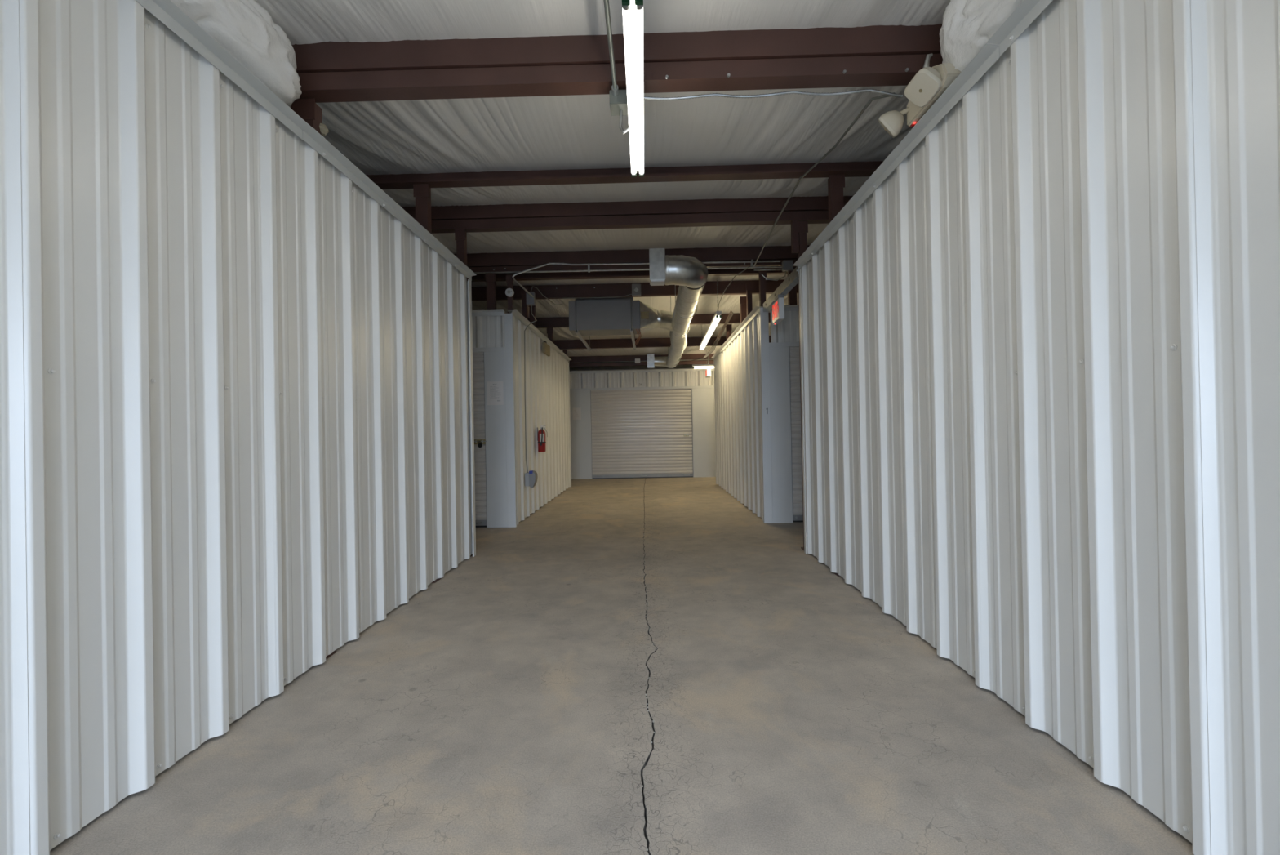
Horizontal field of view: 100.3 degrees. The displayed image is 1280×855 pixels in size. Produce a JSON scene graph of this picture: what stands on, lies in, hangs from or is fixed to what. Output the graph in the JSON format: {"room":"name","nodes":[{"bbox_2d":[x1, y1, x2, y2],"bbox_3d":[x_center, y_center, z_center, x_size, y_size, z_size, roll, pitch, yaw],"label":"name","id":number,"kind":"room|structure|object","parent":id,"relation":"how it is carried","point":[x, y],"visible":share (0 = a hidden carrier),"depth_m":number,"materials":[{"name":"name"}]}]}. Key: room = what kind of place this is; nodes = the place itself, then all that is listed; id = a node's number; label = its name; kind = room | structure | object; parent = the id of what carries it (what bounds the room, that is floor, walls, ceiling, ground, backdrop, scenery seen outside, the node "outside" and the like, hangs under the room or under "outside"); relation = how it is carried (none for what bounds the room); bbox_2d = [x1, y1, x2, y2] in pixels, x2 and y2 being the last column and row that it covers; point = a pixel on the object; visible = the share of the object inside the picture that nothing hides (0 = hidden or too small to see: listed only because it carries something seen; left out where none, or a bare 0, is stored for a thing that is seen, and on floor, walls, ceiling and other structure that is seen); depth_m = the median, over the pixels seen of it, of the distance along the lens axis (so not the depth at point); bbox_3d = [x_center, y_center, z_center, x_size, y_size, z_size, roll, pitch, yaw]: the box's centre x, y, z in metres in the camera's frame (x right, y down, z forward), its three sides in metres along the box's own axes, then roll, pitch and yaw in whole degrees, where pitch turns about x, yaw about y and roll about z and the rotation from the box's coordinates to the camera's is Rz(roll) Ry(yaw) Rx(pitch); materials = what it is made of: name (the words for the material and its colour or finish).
{"room":"warehouse","nodes":[
{"label":"warehouse","id":0,"kind":"room"},
{"bbox_2d":[0,0,476,854],"bbox_3d":[-1.623,-0.135,0.983,0.141,2.587,7.910,-1,0,1],"label":"wall","id":1,"kind":"structure","parent":0,"point":[237,432],"depth_m":1.88,"materials":[{"name":"white metal"}]},
{"bbox_2d":[170,0,302,106],"bbox_3d":[-1.867,-1.648,-0.080,0.600,0.562,5.384,-1,0,1],"label":"insulation","id":2,"kind":"object","parent":1,"relation":"on","point":[247,31],"visible":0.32,"depth_m":2.19},
{"bbox_2d":[471,309,507,527],"bbox_3d":[-4.359,-0.050,6.419,5.536,2.575,0.131,-1,0,1],"label":"wall","id":3,"kind":"structure","parent":0,"point":[487,326],"depth_m":6.35,"materials":[{"name":"white metal"}]},
{"bbox_2d":[472,351,487,527],"bbox_3d":[-2.343,0.137,6.389,1.032,2.125,0.102,-1,0,1],"label":"door","id":4,"kind":"structure","parent":3,"relation":"in","point":[478,380],"depth_m":6.39,"materials":[{"name":"white metal"}]},
{"bbox_2d":[486,381,503,404],"bbox_3d":[-1.722,-0.407,6.351,0.196,0.280,0.002,-1,0,1],"label":"paper notice","id":5,"kind":"object","parent":3,"relation":"attached to","point":[495,391],"visible":1,"depth_m":6.35,"materials":[{"name":"grey paper"}]},
{"bbox_2d":[504,309,571,527],"bbox_3d":[-1.481,-0.097,8.620,0.146,2.584,4.554,-1,0,1],"label":"wall","id":6,"kind":"structure","parent":0,"point":[547,377],"depth_m":7.58,"materials":[{"name":"white metal"}]},
{"bbox_2d":[524,470,537,488],"bbox_3d":[-1.407,0.669,6.934,0.134,0.224,0.155,-1,0,1],"label":"outlet box","id":7,"kind":"object","parent":6,"relation":"attached to","point":[531,477],"visible":0.98,"depth_m":6.87,"materials":[{"name":"grey plastic"}]},
{"bbox_2d":[537,425,546,452],"bbox_3d":[-1.410,0.160,7.646,0.124,0.377,0.132,-1,0,27],"label":"fire extinguisher","id":8,"kind":"object","parent":6,"relation":"attached to","point":[541,433],"visible":1,"depth_m":7.60,"materials":[{"name":"red metal"}]},
{"bbox_2d":[524,286,563,472],"bbox_3d":[-1.286,-0.608,7.207,0.218,2.386,0.955,-1,0,18],"label":"conduit","id":9,"kind":"object","parent":6,"relation":"attached to","point":[531,301],"visible":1,"depth_m":6.90,"materials":[{"name":"grey metal"}]},
{"bbox_2d":[542,340,550,355],"bbox_3d":[-1.440,-1.216,8.221,0.042,0.185,0.420,-1,0,1],"label":"box","id":10,"kind":"object","parent":6,"relation":"attached to","point":[545,347],"visible":1,"depth_m":8.12,"materials":[{"name":"grey metal"}]},
{"bbox_2d":[256,0,951,370],"bbox_3d":[0.057,-1.935,5.609,14.000,0.759,17.400,-1,0,1],"label":"ceiling","id":11,"kind":"structure","parent":0,"point":[576,131],"depth_m":3.47,"materials":[{"name":"grey fabric"}]},
{"bbox_2d":[288,85,912,174],"bbox_3d":[0.019,-1.950,3.384,13.800,0.105,1.430,-1,0,1],"label":"blanket","id":12,"kind":"object","parent":11,"relation":"on","point":[576,131],"depth_m":3.50,"materials":[{"name":"white fabric"}]},
{"bbox_2d":[256,0,951,44],"bbox_3d":[-0.006,-1.871,1.789,13.800,0.124,1.760,-1,0,1],"label":"blanket","id":13,"kind":"object","parent":11,"relation":"on","point":[303,21],"depth_m":2.47,"materials":[{"name":"white fabric"}]},
{"bbox_2d":[568,297,641,350],"bbox_3d":[-0.503,-1.646,8.672,1.058,0.731,1.790,-1,0,1],"label":"furnace","id":14,"kind":"object","parent":11,"relation":"hanging from","point":[611,315],"visible":0.98,"depth_m":7.82,"materials":[{"name":"grey metal"}]},
{"bbox_2d":[603,0,629,133],"bbox_3d":[-0.141,-1.601,-0.068,0.110,0.197,5.645,-1,0,1],"label":"conduit","id":15,"kind":"object","parent":11,"relation":"attached to","point":[618,98],"visible":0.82,"depth_m":2.65,"materials":[{"name":"metal"}]},
{"bbox_2d":[291,23,942,102],"bbox_3d":[0.010,-1.811,2.655,13.800,0.231,0.112,-1,0,1],"label":"roof beam","id":16,"kind":"structure","parent":11,"relation":"attached to","point":[873,55],"depth_m":2.61,"materials":[{"name":"red metal"}]},
{"bbox_2d":[643,88,902,100],"bbox_3d":[0.654,-1.665,2.687,1.322,0.046,0.023,-1,0,1],"label":"cable","id":17,"kind":"object","parent":16,"relation":"attached to","point":[775,94],"visible":0.98,"depth_m":2.68,"materials":[{"name":"metal"}]},
{"bbox_2d":[365,160,883,189],"bbox_3d":[0.031,-1.938,4.084,13.800,0.113,0.170,-1,0,1],"label":"roof beam","id":18,"kind":"structure","parent":11,"relation":"attached to","point":[850,169],"depth_m":4.08,"materials":[{"name":"red metal"}]},
{"bbox_2d":[382,160,871,206],"bbox_3d":[0.037,-2.037,4.515,13.800,0.111,0.830,-1,0,1],"label":"blanket","id":19,"kind":"object","parent":11,"relation":"on","point":[806,187],"depth_m":4.56,"materials":[{"name":"grey fabric"}]},
{"bbox_2d":[401,195,853,233],"bbox_3d":[0.045,-1.982,4.963,13.800,0.218,0.107,-1,0,1],"label":"roof beam","id":20,"kind":"structure","parent":11,"relation":"attached to","point":[813,210],"depth_m":4.92,"materials":[{"name":"red metal"}]},
{"bbox_2d":[717,92,895,311],"bbox_3d":[1.262,-1.745,5.057,0.224,0.277,4.725,-1,0,-2],"label":"conduit","id":21,"kind":"object","parent":20,"relation":"attached to","point":[882,95],"visible":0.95,"depth_m":3.75,"materials":[{"name":"grey metal"}]},
{"bbox_2d":[467,267,786,281],"bbox_3d":[0.077,-2.066,6.982,13.800,0.211,0.155,-1,0,1],"label":"roof beam","id":22,"kind":"structure","parent":11,"relation":"attached to","point":[720,272],"depth_m":6.97,"materials":[{"name":"red metal"}]},
{"bbox_2d":[471,274,787,286],"bbox_3d":[0.079,-2.123,7.130,13.800,0.101,1.200,-1,0,1],"label":"blanket","id":23,"kind":"object","parent":11,"relation":"on","point":[775,277],"depth_m":7.60,"materials":[{"name":"white fabric"}]},
{"bbox_2d":[431,223,828,253],"bbox_3d":[0.055,-2.124,5.730,13.800,0.114,1.600,-1,0,1],"label":"blanket","id":24,"kind":"object","parent":11,"relation":"on","point":[701,237],"depth_m":6.01,"materials":[{"name":"grey fabric"}]},
{"bbox_2d":[568,364,692,370],"bbox_3d":[0.191,-1.597,13.266,13.800,0.154,1.880,-1,0,1],"label":"blanket","id":25,"kind":"object","parent":11,"relation":"on","point":[615,367],"depth_m":13.77,"materials":[{"name":"white plastic"}]},
{"bbox_2d":[453,244,809,274],"bbox_3d":[0.070,-2.062,6.551,13.800,0.233,0.102,-1,0,1],"label":"roof beam","id":26,"kind":"structure","parent":11,"relation":"attached to","point":[500,261],"depth_m":6.52,"materials":[{"name":"red metal"}]},
{"bbox_2d":[473,259,793,297],"bbox_3d":[-0.745,-1.823,6.569,5.160,0.347,0.357,-1,0,1],"label":"conduit","id":27,"kind":"object","parent":26,"relation":"attached to","point":[787,265],"visible":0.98,"depth_m":6.44,"materials":[{"name":"metal"}]},
{"bbox_2d":[622,0,644,177],"bbox_3d":[-0.030,-1.693,1.809,0.074,0.476,2.600,-1,0,1],"label":"lamp","id":28,"kind":"object","parent":11,"relation":"hanging from","point":[633,10],"visible":1,"depth_m":2.24,"materials":[{"name":"white glass"}]},
{"bbox_2d":[471,279,798,300],"bbox_3d":[0.091,-1.992,7.729,13.800,0.201,0.140,-1,0,1],"label":"roof beam","id":29,"kind":"structure","parent":11,"relation":"attached to","point":[735,287],"depth_m":7.73,"materials":[{"name":"red metal"}]},
{"bbox_2d":[562,283,640,298],"bbox_3d":[-0.546,-1.936,7.610,1.129,0.165,0.094,-1,0,5],"label":"switch box","id":30,"kind":"object","parent":29,"relation":"attached to","point":[636,287],"visible":1,"depth_m":7.53,"materials":[{"name":"grey plastic"}]},
{"bbox_2d":[471,279,798,317],"bbox_3d":[0.103,-2.013,8.479,13.800,0.164,1.500,-1,0,1],"label":"blanket","id":31,"kind":"object","parent":11,"relation":"on","point":[707,304],"depth_m":8.58,"materials":[{"name":"white fabric"}]},
{"bbox_2d":[560,346,720,356],"bbox_3d":[0.160,-1.734,11.552,13.800,0.136,1.550,-1,0,1],"label":"blanket","id":32,"kind":"object","parent":11,"relation":"on","point":[691,349],"depth_m":11.86,"materials":[{"name":"white fabric"}]},
{"bbox_2d":[568,353,714,367],"bbox_3d":[0.177,-1.559,12.366,13.800,0.243,0.079,-1,0,1],"label":"roof beam","id":33,"kind":"structure","parent":11,"relation":"attached to","point":[691,356],"depth_m":12.34,"materials":[{"name":"red metal"}]},
{"bbox_2d":[528,312,770,328],"bbox_3d":[0.119,-1.848,9.228,13.800,0.176,0.140,-1,0,1],"label":"roof beam","id":34,"kind":"structure","parent":11,"relation":"attached to","point":[541,322],"depth_m":9.21,"materials":[{"name":"red metal"}]},
{"bbox_2d":[537,313,770,340],"bbox_3d":[0.131,-1.868,10.003,13.800,0.143,1.550,-1,0,1],"label":"blanket","id":35,"kind":"object","parent":11,"relation":"on","point":[695,330],"depth_m":10.35,"materials":[{"name":"white fabric"}]},
{"bbox_2d":[553,335,770,349],"bbox_3d":[0.147,-1.708,10.777,13.800,0.191,0.140,-1,0,1],"label":"roof beam","id":36,"kind":"structure","parent":11,"relation":"attached to","point":[691,341],"depth_m":10.78,"materials":[{"name":"red metal"}]},
{"bbox_2d":[640,248,707,368],"bbox_3d":[0.414,-1.734,8.660,0.800,0.824,7.194,-1,0,1],"label":"duct","id":37,"kind":"object","parent":11,"relation":"hanging from","point":[689,273],"visible":1,"depth_m":5.96,"materials":[{"name":"silver metal"}]},
{"bbox_2d":[568,358,713,363],"bbox_3d":[0.025,-1.526,12.233,3.500,0.100,0.069,-1,0,1],"label":"conduit","id":38,"kind":"object","parent":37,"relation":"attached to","point":[637,360],"visible":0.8,"depth_m":12.25,"materials":[{"name":"grey metal"}]},
{"bbox_2d":[648,248,665,285],"bbox_3d":[0.167,-1.556,5.195,0.150,0.315,0.180,-1,0,1],"label":"register","id":39,"kind":"object","parent":37,"relation":"attached to","point":[656,255],"depth_m":5.11,"materials":[{"name":"grey metal"}]},
{"bbox_2d":[692,350,713,368],"bbox_3d":[2.365,-1.526,11.769,2.425,0.412,0.074,-1,0,1],"label":"lamp","id":40,"kind":"object","parent":11,"relation":"hanging from","point":[694,366],"visible":0.33,"depth_m":11.75,"materials":[{"name":"white plastic"}]},
{"bbox_2d":[705,352,711,377],"bbox_3d":[1.547,-1.432,12.133,0.098,0.575,0.300,-1,0,1],"label":"exit sign","id":41,"kind":"object","parent":11,"relation":"hanging from","point":[708,372],"visible":1,"depth_m":11.98,"materials":[{"name":"white plastic"}]},
{"bbox_2d":[699,282,721,350],"bbox_3d":[1.094,-1.737,8.516,0.074,0.645,2.450,-1,0,1],"label":"lamp","id":42,"kind":"object","parent":11,"relation":"hanging from","point":[717,317],"visible":0.99,"depth_m":8.08,"materials":[{"name":"white glass"}]},
{"bbox_2d":[49,476,1194,854],"bbox_3d":[0.115,1.155,5.593,13.800,0.014,17.200,-1,0,1],"label":"floor","id":43,"kind":"structure","parent":0,"point":[639,665],"depth_m":1.98,"materials":[{"name":"concrete"}]},
{"bbox_2d":[290,98,336,659],"bbox_3d":[-1.675,-0.244,2.727,0.140,2.825,0.115,-1,0,1],"label":"steel column","id":44,"kind":"structure","parent":43,"relation":"on","point":[308,109],"depth_m":2.69,"materials":[{"name":"brown metal"}]},
{"bbox_2d":[319,123,328,136],"bbox_3d":[-1.659,-1.546,2.774,0.073,0.068,0.061,-1,0,-16],"label":"tuft","id":45,"kind":"object","parent":44,"relation":"attached to","point":[324,131],"visible":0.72,"depth_m":2.76,"materials":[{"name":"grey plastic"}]},
{"bbox_2d":[413,183,440,582],"bbox_3d":[-1.639,-0.343,4.097,0.130,3.035,0.115,-1,0,1],"label":"steel column","id":46,"kind":"structure","parent":43,"relation":"on","point":[422,193],"depth_m":4.07,"materials":[{"name":"brown metal"}]},
{"bbox_2d":[454,228,472,556],"bbox_3d":[-1.624,-0.324,4.937,0.110,3.005,0.115,-1,0,1],"label":"steel column","id":47,"kind":"structure","parent":43,"relation":"on","point":[460,234],"depth_m":4.91,"materials":[{"name":"brown metal"}]},
{"bbox_2d":[484,272,496,310],"bbox_3d":[-1.781,-0.338,6.490,0.135,3.055,0.115,-1,0,1],"label":"steel column","id":48,"kind":"structure","parent":43,"relation":"on","point":[491,277],"depth_m":6.46,"materials":[{"name":"brown metal"}]},
{"bbox_2d":[506,274,513,313],"bbox_3d":[-1.570,-0.342,6.566,0.095,3.055,0.115,-1,0,1],"label":"steel column","id":49,"kind":"structure","parent":43,"relation":"on","point":[509,281],"depth_m":6.54,"materials":[{"name":"brown metal"}]},
{"bbox_2d":[505,288,514,297],"bbox_3d":[-1.591,-1.646,6.505,0.106,0.106,0.050,-1,0,1],"label":"smoke detector","id":50,"kind":"object","parent":49,"relation":"attached to","point":[509,292],"visible":1,"depth_m":6.49,"materials":[{"name":"white plastic"}]},
{"bbox_2d":[520,286,533,514],"bbox_3d":[-1.562,-0.373,7.367,0.105,3.125,0.115,-1,0,1],"label":"steel column","id":51,"kind":"structure","parent":43,"relation":"on","point":[525,307],"depth_m":7.33,"materials":[{"name":"brown metal"}]},
{"bbox_2d":[528,305,540,508],"bbox_3d":[-1.558,-0.340,7.866,0.115,3.065,0.115,-1,0,1],"label":"steel column","id":52,"kind":"structure","parent":43,"relation":"on","point":[531,317],"depth_m":7.83,"materials":[{"name":"brown metal"}]},
{"bbox_2d":[546,327,553,342],"bbox_3d":[-1.538,-0.268,9.316,0.125,2.935,0.115,-1,0,1],"label":"steel column","id":53,"kind":"structure","parent":43,"relation":"on","point":[549,330],"depth_m":9.28,"materials":[{"name":"brown metal"}]},
{"bbox_2d":[725,324,731,339],"bbox_3d":[1.572,-0.327,9.314,0.115,2.935,0.115,-1,0,1],"label":"steel column","id":54,"kind":"structure","parent":43,"relation":"on","point":[728,327],"depth_m":9.28,"materials":[{"name":"brown metal"}]},
{"bbox_2d":[740,296,746,504],"bbox_3d":[1.552,-0.394,7.865,0.125,3.055,0.115,-1,0,1],"label":"steel column","id":55,"kind":"structure","parent":43,"relation":"on","point":[743,299],"depth_m":7.83,"materials":[{"name":"brown metal"}]},
{"bbox_2d":[746,281,752,510],"bbox_3d":[1.532,-0.431,7.365,0.105,3.125,0.115,-1,0,1],"label":"steel column","id":56,"kind":"structure","parent":43,"relation":"on","point":[748,285],"depth_m":7.33,"materials":[{"name":"brown metal"}]},
{"bbox_2d":[758,268,766,519],"bbox_3d":[1.519,-0.400,6.515,0.105,3.055,0.115,-1,0,1],"label":"steel column","id":57,"kind":"structure","parent":43,"relation":"on","point":[762,279],"depth_m":6.48,"materials":[{"name":"brown metal"}]},
{"bbox_2d":[786,266,796,305],"bbox_3d":[1.865,-0.407,6.459,0.130,3.055,0.115,-1,0,1],"label":"steel column","id":58,"kind":"structure","parent":43,"relation":"on","point":[792,295],"depth_m":6.43,"materials":[{"name":"brown metal"}]},
{"bbox_2d":[791,219,808,550],"bbox_3d":[1.495,-0.390,4.915,0.150,3.020,0.115,-1,0,1],"label":"steel column","id":59,"kind":"structure","parent":43,"relation":"on","point":[799,229],"depth_m":4.88,"materials":[{"name":"brown metal"}]},
{"bbox_2d":[763,266,799,311],"bbox_3d":[1.464,-1.417,5.548,0.084,0.100,1.501,-1,0,1],"label":"channel","id":60,"kind":"object","parent":59,"relation":"attached to","point":[791,281],"visible":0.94,"depth_m":5.35,"materials":[{"name":"grey metal"}]},
{"bbox_2d":[772,293,784,324],"bbox_3d":[1.459,-1.268,5.586,0.088,0.339,0.313,-1,0,1],"label":"exit sign","id":61,"kind":"object","parent":60,"relation":"hanging from","point":[778,307],"visible":0.97,"depth_m":5.49,"materials":[{"name":"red plastic"}]},
{"bbox_2d":[827,174,844,576],"bbox_3d":[1.521,-0.402,4.074,0.130,3.035,0.115,-1,0,1],"label":"steel column","id":62,"kind":"structure","parent":43,"relation":"on","point":[836,183],"depth_m":4.04,"materials":[{"name":"brown metal"}]},
{"bbox_2d":[568,368,715,479],"bbox_3d":[0.207,-0.087,12.523,13.800,2.540,0.131,-1,0,1],"label":"wall","id":63,"kind":"structure","parent":0,"point":[581,382],"depth_m":12.52,"materials":[{"name":"white metal"}]},
{"bbox_2d":[572,407,581,419],"bbox_3d":[-1.481,-0.321,12.527,0.197,0.280,0.002,-1,0,1],"label":"paper notice","id":64,"kind":"object","parent":63,"relation":"attached to","point":[576,411],"visible":1,"depth_m":12.53,"materials":[{"name":"white paper"}]},
{"bbox_2d":[590,388,693,479],"bbox_3d":[0.040,0.128,12.540,2.382,2.115,0.082,-1,0,1],"label":"door","id":65,"kind":"structure","parent":63,"relation":"in","point":[635,433],"depth_m":12.54,"materials":[{"name":"white metal"}]},
{"bbox_2d":[711,306,773,523],"bbox_3d":[1.502,-0.149,8.570,0.146,2.575,4.554,-1,0,1],"label":"wall","id":66,"kind":"structure","parent":0,"point":[741,365],"depth_m":7.33,"materials":[{"name":"white metal"}]},
{"bbox_2d":[691,310,733,360],"bbox_3d":[1.369,-1.622,10.092,0.214,0.232,4.212,-1,0,-3],"label":"cable bundle","id":67,"kind":"object","parent":66,"relation":"on","point":[727,320],"visible":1,"depth_m":9.19,"materials":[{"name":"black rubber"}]},
{"bbox_2d":[768,304,799,523],"bbox_3d":[4.270,-0.203,6.275,5.465,2.555,0.131,-1,0,1],"label":"wall","id":68,"kind":"structure","parent":0,"point":[784,335],"depth_m":6.29,"materials":[{"name":"white metal"}]},
{"bbox_2d":[789,346,803,522],"bbox_3d":[2.293,0.055,6.336,1.028,2.115,0.052,-1,0,1],"label":"door","id":69,"kind":"structure","parent":68,"relation":"in","point":[794,354],"depth_m":6.33,"materials":[{"name":"white metal"}]},
{"bbox_2d":[792,0,1279,854],"bbox_3d":[1.404,-0.191,0.887,0.141,2.584,7.820,-1,0,1],"label":"wall","id":70,"kind":"structure","parent":0,"point":[1039,340],"depth_m":1.66,"materials":[{"name":"white metal"}]},
{"bbox_2d":[878,62,960,137],"bbox_3d":[1.299,-1.538,2.519,0.228,0.172,0.461,-1,0,1],"label":"emergency light","id":71,"kind":"object","parent":70,"relation":"attached to","point":[928,84],"visible":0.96,"depth_m":2.40,"materials":[{"name":"beige plastic"}]},
{"bbox_2d":[923,0,1022,71],"bbox_3d":[1.544,-1.707,-0.142,0.602,0.552,5.369,-1,0,1],"label":"insulation","id":72,"kind":"object","parent":70,"relation":"on","point":[967,25],"visible":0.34,"depth_m":2.18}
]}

